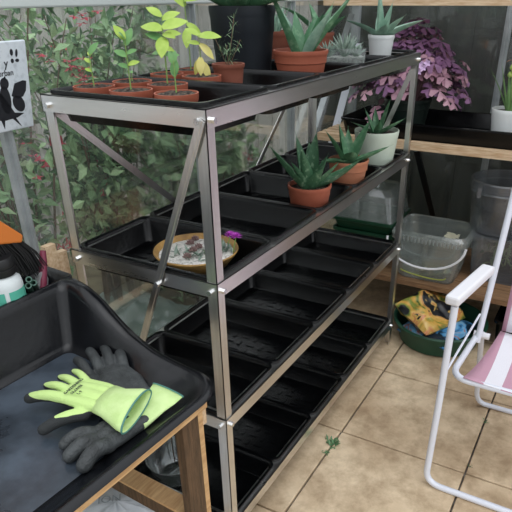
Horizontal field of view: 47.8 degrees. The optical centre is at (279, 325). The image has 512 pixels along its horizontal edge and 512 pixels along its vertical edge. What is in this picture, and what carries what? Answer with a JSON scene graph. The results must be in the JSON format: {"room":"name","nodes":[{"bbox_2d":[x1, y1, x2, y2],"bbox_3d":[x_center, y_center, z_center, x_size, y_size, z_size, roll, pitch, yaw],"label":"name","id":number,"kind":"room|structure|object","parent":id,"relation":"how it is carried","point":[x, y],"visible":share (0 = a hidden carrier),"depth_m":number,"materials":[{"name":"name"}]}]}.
{"room":"greenhouse","nodes":[
{"label":"greenhouse","id":0,"kind":"room"},
{"bbox_2d":[0,0,322,8],"bbox_3d":[-0.420,-0.793,1.371,0.060,0.060,3.202,15,33,25],"label":"trim","id":1,"kind":"structure","parent":0,"point":[4,4],"depth_m":1.30,"materials":[{"name":"grey"}]},
{"bbox_2d":[0,131,39,259],"bbox_3d":[-0.573,-0.086,1.407,0.027,1.202,0.022,15,33,25],"label":"trim","id":2,"kind":"structure","parent":1,"relation":"attached to","point":[7,140],"depth_m":1.28,"materials":[{"name":"metal"}]},
{"bbox_2d":[0,40,33,132],"bbox_3d":[-0.557,-0.470,1.147,0.032,0.168,0.147,15,33,25],"label":"sign","id":3,"kind":"object","parent":2,"relation":"hanging from","point":[15,97],"visible":1,"depth_m":1.17,"materials":[{"name":"white metal"}]},
{"bbox_2d":[185,4,199,190],"bbox_3d":[-0.246,-0.382,1.920,0.027,1.202,0.022,15,33,25],"label":"trim","id":4,"kind":"structure","parent":1,"relation":"attached to","point":[190,8],"depth_m":1.67,"materials":[{"name":"metal"}]},
{"bbox_2d":[287,1,295,151],"bbox_3d":[0.049,-0.649,2.384,0.027,1.202,0.022,15,33,25],"label":"trim","id":5,"kind":"structure","parent":1,"relation":"attached to","point":[291,111],"depth_m":2.28,"materials":[{"name":"metal"}]},
{"bbox_2d":[323,0,511,5],"bbox_3d":[1.044,-1.075,2.033,1.790,0.138,0.368,15,33,25],"label":"shelf","id":6,"kind":"object","parent":1,"relation":"attached to","point":[325,2],"visible":1,"depth_m":2.08,"materials":[{"name":"brown wood"}]},
{"bbox_2d":[68,232,511,294],"bbox_3d":[0.283,0.117,2.434,6.700,0.040,8.200,15,33,25],"label":"ground","id":7,"kind":"structure","parent":0,"point":[93,275],"depth_m":3.16,"materials":[{"name":"soil"}]},
{"bbox_2d":[0,11,47,219],"bbox_3d":[-1.252,-0.743,2.186,0.609,1.721,1.233,15,33,25],"label":"shrub","id":8,"kind":"object","parent":7,"relation":"on","point":[2,25],"visible":0.06,"depth_m":2.30,"materials":[{"name":"green plant"}]},
{"bbox_2d":[0,7,126,275],"bbox_3d":[-0.842,-0.445,1.789,0.650,1.591,0.850,15,33,25],"label":"shrub","id":9,"kind":"object","parent":7,"relation":"on","point":[10,217],"visible":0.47,"depth_m":1.76,"materials":[{"name":"green plant"}]},
{"bbox_2d":[0,5,136,302],"bbox_3d":[-0.719,-0.705,2.259,0.761,1.573,0.952,15,33,25],"label":"shrub","id":10,"kind":"object","parent":7,"relation":"on","point":[103,210],"visible":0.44,"depth_m":2.14,"materials":[{"name":"green plant"}]},
{"bbox_2d":[0,6,136,252],"bbox_3d":[-1.026,-1.430,3.197,0.065,1.865,5.843,15,33,25],"label":"fence","id":11,"kind":"object","parent":7,"relation":"on","point":[58,11],"visible":0.02,"depth_m":3.00,"materials":[{"name":"grey wood"}]},
{"bbox_2d":[99,292,107,303],"bbox_3d":[-0.621,-0.083,2.547,0.525,0.114,0.372,15,33,25],"label":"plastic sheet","id":12,"kind":"object","parent":7,"relation":"on","point":[102,293],"visible":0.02,"depth_m":2.63,"materials":[{"name":"clear plastic"}]},
{"bbox_2d":[88,125,136,221],"bbox_3d":[-0.400,-0.535,2.502,0.473,1.036,0.875,23,37,34],"label":"shrub","id":13,"kind":"object","parent":7,"relation":"on","point":[132,136],"visible":0.02,"depth_m":2.17,"materials":[{"name":"green plant"}]},
{"bbox_2d":[356,6,511,249],"bbox_3d":[1.805,-1.129,2.635,3.592,1.865,0.065,15,33,25],"label":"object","id":14,"kind":"object","parent":7,"relation":"on","point":[474,34],"visible":0.2,"depth_m":3.15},
{"bbox_2d":[251,279,511,511],"bbox_3d":[0.590,0.792,1.203,2.599,0.036,3.785,15,33,25],"label":"floor","id":15,"kind":"structure","parent":0,"point":[377,464],"depth_m":1.89,"materials":[{"name":"tile"}]},
{"bbox_2d":[82,487,154,511],"bbox_3d":[-0.384,0.518,1.423,0.268,0.243,0.213,15,33,25],"label":"plastic sack","id":16,"kind":"object","parent":15,"relation":"on","point":[112,500],"visible":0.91,"depth_m":1.37,"materials":[{"name":"grey plastic"}]},
{"bbox_2d":[40,242,210,511],"bbox_3d":[-0.529,0.413,1.048,0.528,0.792,0.942,17,34,28],"label":"table","id":17,"kind":"object","parent":15,"relation":"on","point":[189,435],"visible":0.3,"depth_m":1.13,"materials":[{"name":"brown wood"}]},
{"bbox_2d":[0,267,212,511],"bbox_3d":[-0.529,0.172,0.885,0.513,0.142,0.848,17,34,28],"label":"tray","id":18,"kind":"object","parent":17,"relation":"on","point":[42,331],"visible":0.84,"depth_m":1.10,"materials":[{"name":"black plastic"}]},
{"bbox_2d":[0,253,25,305],"bbox_3d":[-0.545,-0.061,1.152,0.072,0.165,0.072,15,33,25],"label":"bottle","id":19,"kind":"object","parent":18,"relation":"in","point":[12,287],"visible":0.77,"depth_m":1.12,"materials":[{"name":"white plastic"}]},
{"bbox_2d":[0,221,48,277],"bbox_3d":[-0.596,-0.140,1.019,0.038,0.252,0.393,15,33,25],"label":"brush","id":20,"kind":"object","parent":18,"relation":"in","point":[25,259],"visible":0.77,"depth_m":1.15,"materials":[{"name":"orange plastic"}]},
{"bbox_2d":[25,283,33,292],"bbox_3d":[-0.515,-0.076,1.192,0.013,0.043,0.052,-12,32,-19],"label":"tube","id":21,"kind":"object","parent":18,"relation":"in","point":[28,286],"visible":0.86,"depth_m":1.17,"materials":[{"name":"green plastic"}]},
{"bbox_2d":[25,276,33,284],"bbox_3d":[-0.513,-0.089,1.189,0.013,0.043,0.052,-12,32,-19],"label":"tube","id":22,"kind":"object","parent":21,"relation":"on","point":[28,279],"visible":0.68,"depth_m":1.17,"materials":[{"name":"green plastic"}]},
{"bbox_2d":[31,280,38,290],"bbox_3d":[-0.508,-0.083,1.201,0.013,0.043,0.052,-12,32,-19],"label":"tube","id":23,"kind":"object","parent":18,"relation":"in","point":[35,286],"visible":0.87,"depth_m":1.19,"materials":[{"name":"green plastic"}]},
{"bbox_2d":[35,271,48,288],"bbox_3d":[-0.504,-0.077,1.234,0.030,0.088,0.032,-2,30,-2],"label":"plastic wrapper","id":24,"kind":"object","parent":18,"relation":"in","point":[38,279],"visible":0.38,"depth_m":1.21,"materials":[{"name":"clear plastic"}]},
{"bbox_2d":[39,250,46,287],"bbox_3d":[-0.500,-0.088,1.221,0.020,0.137,0.059,2,30,4],"label":"trowel","id":25,"kind":"object","parent":18,"relation":"in","point":[43,282],"visible":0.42,"depth_m":1.21,"materials":[{"name":"red"}]},
{"bbox_2d":[24,369,151,434],"bbox_3d":[-0.342,0.136,1.005,0.237,0.059,0.150,14,33,23],"label":"glove","id":26,"kind":"object","parent":18,"relation":"in","point":[87,396],"visible":1,"depth_m":0.99,"materials":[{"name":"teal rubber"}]},
{"bbox_2d":[73,345,149,388],"bbox_3d":[-0.327,0.093,1.115,0.102,0.036,0.218,-17,34,-26],"label":"glove","id":27,"kind":"object","parent":18,"relation":"in","point":[114,369],"visible":0.66,"depth_m":1.11,"materials":[{"name":"grey rubber"}]},
{"bbox_2d":[58,383,183,472],"bbox_3d":[-0.274,0.166,0.990,0.089,0.036,0.223,20,36,31],"label":"glove","id":28,"kind":"object","parent":18,"relation":"in","point":[90,443],"visible":0.85,"depth_m":0.95,"materials":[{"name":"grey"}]},
{"bbox_2d":[40,51,420,511],"bbox_3d":[-0.002,-0.189,1.777,0.409,1.107,1.228,15,33,25],"label":"shelf","id":29,"kind":"object","parent":15,"relation":"on","point":[204,120],"visible":0.66,"depth_m":1.26,"materials":[{"name":"metal"}]},
{"bbox_2d":[50,77,267,135],"bbox_3d":[-0.236,-0.442,1.151,0.375,0.060,0.238,15,33,25],"label":"tray","id":30,"kind":"object","parent":29,"relation":"on","point":[210,93],"visible":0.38,"depth_m":1.10,"materials":[{"name":"black plastic"}]},
{"bbox_2d":[72,42,114,94],"bbox_3d":[-0.369,-0.485,1.145,0.082,0.137,0.082,15,33,25],"label":"pot","id":31,"kind":"object","parent":30,"relation":"in","point":[100,88],"visible":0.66,"depth_m":1.13,"materials":[{"name":"ceramic"}]},
{"bbox_2d":[109,25,152,97],"bbox_3d":[-0.283,-0.471,1.088,0.082,0.168,0.082,15,33,25],"label":"pot","id":32,"kind":"object","parent":30,"relation":"in","point":[134,91],"visible":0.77,"depth_m":1.07,"materials":[{"name":"ceramic"}]},
{"bbox_2d":[112,70,151,87],"bbox_3d":[-0.309,-0.496,1.222,0.082,0.079,0.082,15,33,25],"label":"pot","id":33,"kind":"object","parent":30,"relation":"in","point":[134,81],"visible":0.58,"depth_m":1.20,"materials":[{"name":"ceramic"}]},
{"bbox_2d":[141,18,187,97],"bbox_3d":[-0.230,-0.516,1.157,0.088,0.177,0.082,15,33,25],"label":"pot","id":34,"kind":"object","parent":30,"relation":"in","point":[162,44],"visible":0.69,"depth_m":1.13,"materials":[{"name":"ceramic"}]},
{"bbox_2d":[154,51,198,101],"bbox_3d":[-0.189,-0.431,1.056,0.082,0.130,0.082,15,33,25],"label":"pot","id":35,"kind":"object","parent":30,"relation":"in","point":[177,94],"visible":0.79,"depth_m":1.04,"materials":[{"name":"ceramic"}]},
{"bbox_2d":[80,216,269,297],"bbox_3d":[-0.234,-0.161,1.312,0.375,0.060,0.238,15,33,25],"label":"tray","id":36,"kind":"object","parent":29,"relation":"on","point":[138,242],"visible":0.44,"depth_m":1.37,"materials":[{"name":"black plastic"}]},
{"bbox_2d":[153,231,240,274],"bbox_3d":[-0.182,-0.162,1.276,0.189,0.092,0.187,15,33,25],"label":"bowl","id":37,"kind":"object","parent":36,"relation":"in","point":[187,252],"visible":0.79,"depth_m":1.26,"materials":[{"name":"brown ceramic"}]},
{"bbox_2d":[225,231,234,236],"bbox_3d":[-0.108,-0.204,1.278,0.030,0.010,0.031,15,33,25],"label":"flower","id":38,"kind":"object","parent":37,"relation":"on","point":[230,233],"depth_m":1.28,"materials":[{"name":"purple plant"}]},
{"bbox_2d":[229,232,240,238],"bbox_3d":[-0.094,-0.197,1.253,0.030,0.010,0.031,15,33,25],"label":"flower","id":39,"kind":"object","parent":37,"relation":"on","point":[233,234],"depth_m":1.25,"materials":[{"name":"purple plant"}]},
{"bbox_2d":[134,434,273,511],"bbox_3d":[-0.229,0.422,1.645,0.375,0.060,0.238,15,33,25],"label":"tray","id":40,"kind":"object","parent":29,"relation":"on","point":[249,467],"visible":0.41,"depth_m":1.68,"materials":[{"name":"black plastic"}]},
{"bbox_2d":[145,454,180,486],"bbox_3d":[-0.297,0.399,1.655,0.166,0.078,0.166,15,33,25],"label":"plastic bowl","id":41,"kind":"object","parent":40,"relation":"in","point":[174,480],"visible":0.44,"depth_m":1.61,"materials":[{"name":"black plastic"}]},
{"bbox_2d":[146,331,271,414],"bbox_3d":[-0.231,0.132,1.479,0.375,0.060,0.238,15,33,25],"label":"tray","id":42,"kind":"object","parent":29,"relation":"on","point":[197,355],"visible":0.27,"depth_m":1.54,"materials":[{"name":"black plastic"}]},
{"bbox_2d":[133,66,319,113],"bbox_3d":[-0.120,-0.547,1.333,0.375,0.060,0.238,15,33,25],"label":"tray","id":43,"kind":"object","parent":29,"relation":"on","point":[271,79],"visible":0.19,"depth_m":1.36,"materials":[{"name":"black plastic"}]},
{"bbox_2d":[146,7,183,78],"bbox_3d":[-0.258,-0.610,1.306,0.076,0.194,0.076,15,33,25],"label":"pot","id":44,"kind":"object","parent":43,"relation":"in","point":[170,14],"visible":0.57,"depth_m":1.29,"materials":[{"name":"ceramic"}]},
{"bbox_2d":[174,0,200,74],"bbox_3d":[-0.221,-0.710,1.341,0.100,0.331,0.082,-3,30,-5],"label":"pot","id":45,"kind":"object","parent":43,"relation":"in","point":[186,36],"visible":0.38,"depth_m":1.35,"materials":[{"name":"ceramic"}]},
{"bbox_2d":[182,28,220,81],"bbox_3d":[-0.173,-0.571,1.276,0.088,0.154,0.088,15,33,25],"label":"pot","id":46,"kind":"object","parent":43,"relation":"in","point":[204,74],"visible":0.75,"depth_m":1.26,"materials":[{"name":"ceramic"}]},
{"bbox_2d":[210,10,244,82],"bbox_3d":[-0.118,-0.620,1.323,0.077,0.192,0.076,-25,38,-36],"label":"pot","id":47,"kind":"object","parent":43,"relation":"in","point":[232,72],"visible":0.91,"depth_m":1.31,"materials":[{"name":"brown ceramic"}]},
{"bbox_2d":[150,191,316,240],"bbox_3d":[-0.117,-0.266,1.494,0.375,0.060,0.238,15,33,25],"label":"tray","id":48,"kind":"object","parent":29,"relation":"on","point":[271,221],"visible":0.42,"depth_m":1.55,"materials":[{"name":"black plastic"}]},
{"bbox_2d":[164,298,313,363],"bbox_3d":[-0.115,0.027,1.661,0.375,0.060,0.238,15,33,25],"label":"tray","id":49,"kind":"object","parent":29,"relation":"on","point":[257,333],"visible":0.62,"depth_m":1.71,"materials":[{"name":"black plastic"}]},
{"bbox_2d":[203,398,310,460],"bbox_3d":[-0.113,0.317,1.827,0.375,0.060,0.238,15,33,25],"label":"tray","id":50,"kind":"object","parent":29,"relation":"on","point":[267,426],"visible":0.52,"depth_m":1.84,"materials":[{"name":"black plastic"}]},
{"bbox_2d":[207,59,359,97],"bbox_3d":[-0.004,-0.652,1.515,0.375,0.060,0.238,15,33,25],"label":"tray","id":51,"kind":"object","parent":29,"relation":"on","point":[330,68],"visible":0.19,"depth_m":1.48,"materials":[{"name":"black plastic"}]},
{"bbox_2d":[208,0,290,69],"bbox_3d":[-0.089,-0.782,1.450,0.298,0.346,0.280,15,33,25],"label":"pot","id":52,"kind":"object","parent":51,"relation":"in","point":[254,19],"visible":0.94,"depth_m":1.43,"materials":[{"name":"black plastic"}]},
{"bbox_2d":[273,0,348,71],"bbox_3d":[0.071,-0.720,1.435,0.193,0.250,0.140,15,33,25],"label":"aloe","id":53,"kind":"object","parent":51,"relation":"in","point":[302,54],"visible":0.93,"depth_m":1.43,"materials":[{"name":"plant"}]},
{"bbox_2d":[273,48,327,71],"bbox_3d":[0.054,-0.656,1.482,0.140,0.094,0.140,15,33,25],"label":"pot","id":54,"kind":"object","parent":53,"relation":"on","point":[286,59],"depth_m":1.43,"materials":[{"name":"ceramic"}]},
{"bbox_2d":[218,171,352,210],"bbox_3d":[-0.002,-0.371,1.676,0.375,0.060,0.238,15,33,25],"label":"tray","id":55,"kind":"object","parent":29,"relation":"on","point":[255,185],"visible":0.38,"depth_m":1.77,"materials":[{"name":"black plastic"}]},
{"bbox_2d":[266,131,364,206],"bbox_3d":[0.097,-0.406,1.555,0.257,0.235,0.127,4,30,8],"label":"aloe","id":56,"kind":"object","parent":55,"relation":"in","point":[309,187],"visible":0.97,"depth_m":1.54,"materials":[{"name":"plant"}]},
{"bbox_2d":[288,180,331,206],"bbox_3d":[0.083,-0.344,1.591,0.120,0.092,0.120,15,33,25],"label":"pot","id":57,"kind":"object","parent":56,"relation":"attached to","point":[305,193],"depth_m":1.54,"materials":[{"name":"ceramic"}]},
{"bbox_2d":[225,270,346,322],"bbox_3d":[0.001,-0.078,1.843,0.375,0.060,0.238,15,33,25],"label":"tray","id":58,"kind":"object","parent":29,"relation":"on","point":[288,296],"visible":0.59,"depth_m":1.90,"materials":[{"name":"black plastic"}]},
{"bbox_2d":[260,362,341,414],"bbox_3d":[0.003,0.212,2.009,0.375,0.060,0.238,15,33,25],"label":"tray","id":59,"kind":"object","parent":29,"relation":"on","point":[300,387],"visible":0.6,"depth_m":2.03,"materials":[{"name":"black plastic"}]},
{"bbox_2d":[248,155,381,186],"bbox_3d":[0.115,-0.476,1.858,0.375,0.060,0.238,15,33,25],"label":"tray","id":60,"kind":"object","parent":29,"relation":"on","point":[276,168],"visible":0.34,"depth_m":1.93,"materials":[{"name":"black plastic"}]},
{"bbox_2d":[319,117,388,183],"bbox_3d":[0.212,-0.512,1.760,0.224,0.214,0.142,-18,34,-27],"label":"aloe","id":61,"kind":"object","parent":60,"relation":"in","point":[348,150],"visible":0.87,"depth_m":1.76,"materials":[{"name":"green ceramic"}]},
{"bbox_2d":[329,155,368,183],"bbox_3d":[0.214,-0.469,1.798,0.124,0.100,0.124,15,33,25],"label":"pot","id":62,"kind":"object","parent":61,"relation":"attached to","point":[356,174],"depth_m":1.75,"materials":[{"name":"orange ceramic"}]},
{"bbox_2d":[260,247,373,290],"bbox_3d":[0.117,-0.183,2.025,0.375,0.060,0.238,15,33,25],"label":"tray","id":63,"kind":"object","parent":29,"relation":"on","point":[297,263],"visible":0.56,"depth_m":2.09,"materials":[{"name":"black plastic"}]},
{"bbox_2d":[295,333,366,376],"bbox_3d":[0.119,0.107,2.191,0.375,0.060,0.238,15,33,25],"label":"tray","id":64,"kind":"object","parent":29,"relation":"on","point":[328,353],"visible":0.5,"depth_m":2.22,"materials":[{"name":"black plastic"}]},
{"bbox_2d":[273,54,390,85],"bbox_3d":[0.113,-0.757,1.697,0.375,0.060,0.238,15,33,25],"label":"tray","id":65,"kind":"object","parent":29,"relation":"on","point":[370,59],"visible":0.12,"depth_m":1.64,"materials":[{"name":"black plastic"}]},
{"bbox_2d":[272,1,291,58],"bbox_3d":[-0.021,-0.830,1.682,0.114,0.198,0.104,-10,31,-17],"label":"potted succulent","id":66,"kind":"object","parent":65,"relation":"on","point":[279,38],"visible":0.31,"depth_m":1.65,"materials":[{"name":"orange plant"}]},
{"bbox_2d":[272,30,288,58],"bbox_3d":[-0.016,-0.799,1.702,0.104,0.125,0.104,15,33,25],"label":"pot","id":67,"kind":"object","parent":66,"relation":"on","point":[279,38],"depth_m":1.65,"materials":[{"name":"brown ceramic"}]},
{"bbox_2d":[319,33,365,62],"bbox_3d":[0.176,-0.770,1.651,0.143,0.122,0.090,0,30,0],"label":"potted succulent","id":68,"kind":"object","parent":65,"relation":"on","point":[347,47],"visible":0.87,"depth_m":1.63,"materials":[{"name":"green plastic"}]},
{"bbox_2d":[292,227,396,263],"bbox_3d":[0.233,-0.288,2.207,0.375,0.060,0.238,15,33,25],"label":"tray","id":69,"kind":"object","parent":29,"relation":"on","point":[317,241],"visible":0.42,"depth_m":2.27,"materials":[{"name":"black plastic"}]},
{"bbox_2d":[284,141,405,167],"bbox_3d":[0.231,-0.581,2.040,0.375,0.060,0.238,15,33,25],"label":"tray","id":70,"kind":"object","parent":29,"relation":"on","point":[323,150],"visible":0.18,"depth_m":2.15,"materials":[{"name":"black plastic"}]},
{"bbox_2d":[352,96,402,164],"bbox_3d":[0.332,-0.644,1.958,0.164,0.245,0.150,15,33,25],"label":"aloe","id":71,"kind":"object","parent":70,"relation":"on","point":[378,136],"visible":0.75,"depth_m":1.93,"materials":[{"name":"ceramic"}]},
{"bbox_2d":[355,126,398,164],"bbox_3d":[0.330,-0.600,1.985,0.150,0.142,0.150,15,33,25],"label":"pot","id":72,"kind":"object","parent":71,"relation":"on","point":[376,138],"depth_m":1.93,"materials":[{"name":"white ceramic"}]},
{"bbox_2d":[322,307,388,344],"bbox_3d":[0.235,0.002,2.373,0.375,0.060,0.238,15,33,25],"label":"tray","id":73,"kind":"object","parent":29,"relation":"on","point":[350,326],"visible":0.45,"depth_m":2.40,"materials":[{"name":"black plastic"}]},
{"bbox_2d":[334,48,415,75],"bbox_3d":[0.229,-0.862,1.879,0.375,0.060,0.238,15,33,25],"label":"tray","id":74,"kind":"object","parent":29,"relation":"on","point":[406,52],"visible":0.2,"depth_m":1.83,"materials":[{"name":"black plastic"}]},
{"bbox_2d":[280,0,348,47],"bbox_3d":[0.109,-0.922,1.812,0.242,0.228,0.109,-3,30,-5],"label":"aloe","id":75,"kind":"object","parent":74,"relation":"in","point":[329,36],"visible":0.31,"depth_m":1.80,"materials":[{"name":"green plant"}]},
{"bbox_2d":[318,32,333,47],"bbox_3d":[0.132,-0.878,1.851,0.084,0.112,0.084,15,33,25],"label":"pot","id":76,"kind":"object","parent":75,"relation":"on","point":[329,36],"depth_m":1.80,"materials":[{"name":"brown ceramic"}]},
{"bbox_2d":[346,0,425,54],"bbox_3d":[0.330,-0.931,1.811,0.237,0.242,0.144,15,33,25],"label":"aloe","id":77,"kind":"object","parent":74,"relation":"in","point":[381,38],"visible":0.89,"depth_m":1.79,"materials":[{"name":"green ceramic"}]},
{"bbox_2d":[368,34,394,54],"bbox_3d":[0.322,-0.870,1.841,0.084,0.104,0.084,15,33,25],"label":"pot","id":78,"kind":"object","parent":77,"relation":"on","point":[379,44],"depth_m":1.80,"materials":[{"name":"white ceramic"}]},
{"bbox_2d":[325,434,339,448],"bbox_3d":[0.174,0.376,1.886,0.050,0.024,0.069,-3,30,-5],"label":"weed","id":79,"kind":"object","parent":15,"relation":"on","point":[335,441],"visible":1,"depth_m":1.88,"materials":[{"name":"green plant"}]},
{"bbox_2d":[349,6,361,112],"bbox_3d":[0.354,-0.916,2.896,0.032,1.252,0.032,15,33,25],"label":"trim","id":80,"kind":"structure","parent":15,"relation":"on","point":[357,9],"depth_m":2.64,"materials":[{"name":"metal"}]},
{"bbox_2d":[286,343,495,511],"bbox_3d":[0.588,0.803,1.212,2.610,0.038,3.840,15,33,25],"label":"grout","id":81,"kind":"structure","parent":15,"relation":"attached to","point":[403,343],"depth_m":1.88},
{"bbox_3d":[-0.419,0.332,1.998,0.040,0.028,3.170,15,33,25],"label":"trim","id":82,"kind":"structure","parent":81,"relation":"attached to","visible":0},
{"bbox_2d":[108,4,203,336],"bbox_3d":[-0.425,-0.220,1.681,0.003,1.243,0.673,15,33,25],"label":"window","id":83,"kind":"structure","parent":82,"relation":"attached to","point":[161,156],"depth_m":1.70,"materials":[{"name":"clear glass"}]},
{"bbox_2d":[195,2,286,181],"bbox_3d":[-0.114,-0.502,2.170,0.003,1.243,0.607,15,33,25],"label":"window","id":84,"kind":"structure","parent":82,"relation":"attached to","point":[239,148],"depth_m":2.06,"materials":[{"name":"clear glass"}]},
{"bbox_2d":[295,1,360,229],"bbox_3d":[0.218,-0.772,2.638,0.062,1.243,0.653,15,33,25],"label":"window","id":85,"kind":"structure","parent":82,"relation":"attached to","point":[302,7],"depth_m":2.49,"materials":[{"name":"clear glass"}]},
{"bbox_3d":[1.210,-0.172,2.785,1.910,0.060,0.040,15,33,25],"label":"trim","id":86,"kind":"structure","parent":81,"relation":"on","visible":0},
{"bbox_2d":[469,6,511,247],"bbox_3d":[0.930,-0.970,2.482,0.028,1.650,0.028,15,33,25],"label":"trim","id":87,"kind":"structure","parent":86,"relation":"on","point":[508,22],"depth_m":2.42,"materials":[{"name":"metal"}]},
{"bbox_2d":[393,302,488,356],"bbox_3d":[0.672,0.008,2.434,0.386,0.100,0.386,15,33,25],"label":"basin","id":88,"kind":"object","parent":15,"relation":"on","point":[422,344],"visible":0.48,"depth_m":2.34,"materials":[{"name":"green plastic"}]},
{"bbox_2d":[396,320,476,349],"bbox_3d":[0.663,0.009,2.416,0.236,0.063,0.262,26,39,38],"label":"bag","id":89,"kind":"object","parent":88,"relation":"in","point":[462,327],"visible":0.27,"depth_m":2.36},
{"bbox_2d":[394,290,465,335],"bbox_3d":[0.628,-0.064,2.410,0.255,0.125,0.194,-20,35,-31],"label":"bag","id":90,"kind":"object","parent":89,"relation":"on","point":[427,310],"visible":0.91,"depth_m":2.37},
{"bbox_2d":[374,237,510,306],"bbox_3d":[1.021,-0.109,2.522,1.790,0.215,0.494,15,33,25],"label":"shelf","id":91,"kind":"object","parent":15,"relation":"on","point":[441,256],"visible":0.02,"depth_m":2.52,"materials":[{"name":"brown wood"}]},
{"bbox_2d":[333,180,410,240],"bbox_3d":[0.424,-0.500,2.648,0.285,0.346,0.269,15,33,25],"label":"propagator","id":92,"kind":"object","parent":91,"relation":"on","point":[372,219],"visible":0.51,"depth_m":2.65,"materials":[{"name":"green"}]},
{"bbox_2d":[333,219,408,240],"bbox_3d":[0.425,-0.412,2.698,0.284,0.143,0.263,15,33,25],"label":"tray","id":93,"kind":"object","parent":92,"relation":"on","point":[343,227],"depth_m":2.59,"materials":[{"name":"green plastic"}]},
{"bbox_2d":[333,200,410,233],"bbox_3d":[0.424,-0.497,2.650,0.285,0.050,0.269,15,33,25],"label":"tray","id":94,"kind":"object","parent":92,"relation":"on","point":[361,215],"depth_m":2.67,"materials":[{"name":"green plastic"}]},
{"bbox_2d":[375,181,384,187],"bbox_3d":[0.423,-0.639,2.569,0.082,0.026,0.074,15,33,25],"label":"vent","id":95,"kind":"object","parent":92,"relation":"attached to","point":[380,185],"depth_m":2.57,"materials":[{"name":"clear plastic"}]},
{"bbox_2d":[317,122,511,226],"bbox_3d":[1.039,-0.496,2.345,1.790,0.467,0.406,15,33,25],"label":"wooden bench","id":96,"kind":"object","parent":91,"relation":"on","point":[444,148],"visible":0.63,"depth_m":2.27,"materials":[{"name":"brown wood"}]},
{"bbox_2d":[341,105,511,149],"bbox_3d":[0.809,-0.792,2.330,1.080,0.065,0.370,15,33,25],"label":"drip tray","id":97,"kind":"object","parent":96,"relation":"on","point":[441,126],"visible":0.78,"depth_m":2.30,"materials":[{"name":"black plastic"}]},
{"bbox_2d":[348,17,470,124],"bbox_3d":[0.538,-1.019,2.354,0.530,0.420,0.369,15,33,25],"label":"potted oxalis","id":98,"kind":"object","parent":97,"relation":"on","point":[439,61],"visible":0.59,"depth_m":2.27,"materials":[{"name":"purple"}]},
{"bbox_2d":[384,95,431,124],"bbox_3d":[0.535,-0.893,2.430,0.194,0.125,0.194,15,33,25],"label":"pot","id":99,"kind":"object","parent":98,"relation":"on","point":[422,103],"depth_m":2.36,"materials":[{"name":"black"}]},
{"bbox_2d":[490,60,511,131],"bbox_3d":[0.903,-0.867,2.181,0.197,0.320,0.132,-12,32,-20],"label":"potted plant","id":100,"kind":"object","parent":97,"relation":"on","point":[501,116],"visible":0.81,"depth_m":2.17,"materials":[{"name":"white ceramic"}]},
{"bbox_2d":[491,106,511,131],"bbox_3d":[0.877,-0.773,2.222,0.132,0.118,0.132,15,33,25],"label":"pot","id":101,"kind":"object","parent":100,"relation":"on","point":[501,116],"depth_m":2.18,"materials":[{"name":"white ceramic"}]},
{"bbox_2d":[386,214,476,283],"bbox_3d":[0.649,-0.319,2.463,0.334,0.212,0.287,15,33,25],"label":"plastic tub","id":102,"kind":"object","parent":91,"relation":"on","point":[433,272],"visible":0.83,"depth_m":2.50,"materials":[{"name":"white"}]},
{"bbox_2d":[443,268,451,273],"bbox_3d":[0.724,-0.229,2.477,0.048,0.015,0.054,15,33,25],"label":"paper scrap","id":103,"kind":"object","parent":102,"relation":"in","point":[446,271],"visible":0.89,"depth_m":2.48,"materials":[{"name":"beige paper"}]},
{"bbox_2d":[444,232,459,238],"bbox_3d":[0.731,-0.379,2.438,0.065,0.013,0.070,15,33,25],"label":"paper scrap","id":104,"kind":"object","parent":102,"relation":"in","point":[449,235],"visible":1,"depth_m":2.44,"materials":[{"name":"beige paper"}]},
{"bbox_2d":[470,231,511,285],"bbox_3d":[0.999,-0.289,2.460,0.350,0.236,0.286,15,33,25],"label":"storage box","id":105,"kind":"object","parent":91,"relation":"on","point":[504,276],"visible":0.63,"depth_m":2.48,"materials":[{"name":"clear plastic"}]},
{"bbox_2d":[470,169,511,238],"bbox_3d":[0.922,-0.501,2.384,0.283,0.216,0.291,15,33,25],"label":"bucket","id":106,"kind":"object","parent":105,"relation":"on","point":[487,214],"visible":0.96,"depth_m":2.35,"materials":[{"name":"clear plastic"}]},
{"bbox_2d":[481,239,511,268],"bbox_3d":[1.012,-0.272,2.458,0.289,0.208,0.280,15,33,25],"label":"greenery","id":107,"kind":"object","parent":105,"relation":"on","point":[487,258],"depth_m":2.49,"materials":[{"name":"green plant"}]},
{"bbox_2d":[424,190,511,511],"bbox_3d":[0.754,-0.003,1.556,0.530,0.994,0.495,15,33,25],"label":"folding chair","id":108,"kind":"object","parent":15,"relation":"on","point":[492,372],"visible":1,"depth_m":1.65,"materials":[{"name":"white metal"}]},
{"bbox_2d":[494,306,511,340],"bbox_3d":[1.130,0.006,2.398,0.416,0.132,0.376,15,33,25],"label":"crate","id":109,"kind":"object","parent":15,"relation":"on","point":[499,318],"visible":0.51,"depth_m":2.35,"materials":[{"name":"black plastic"}]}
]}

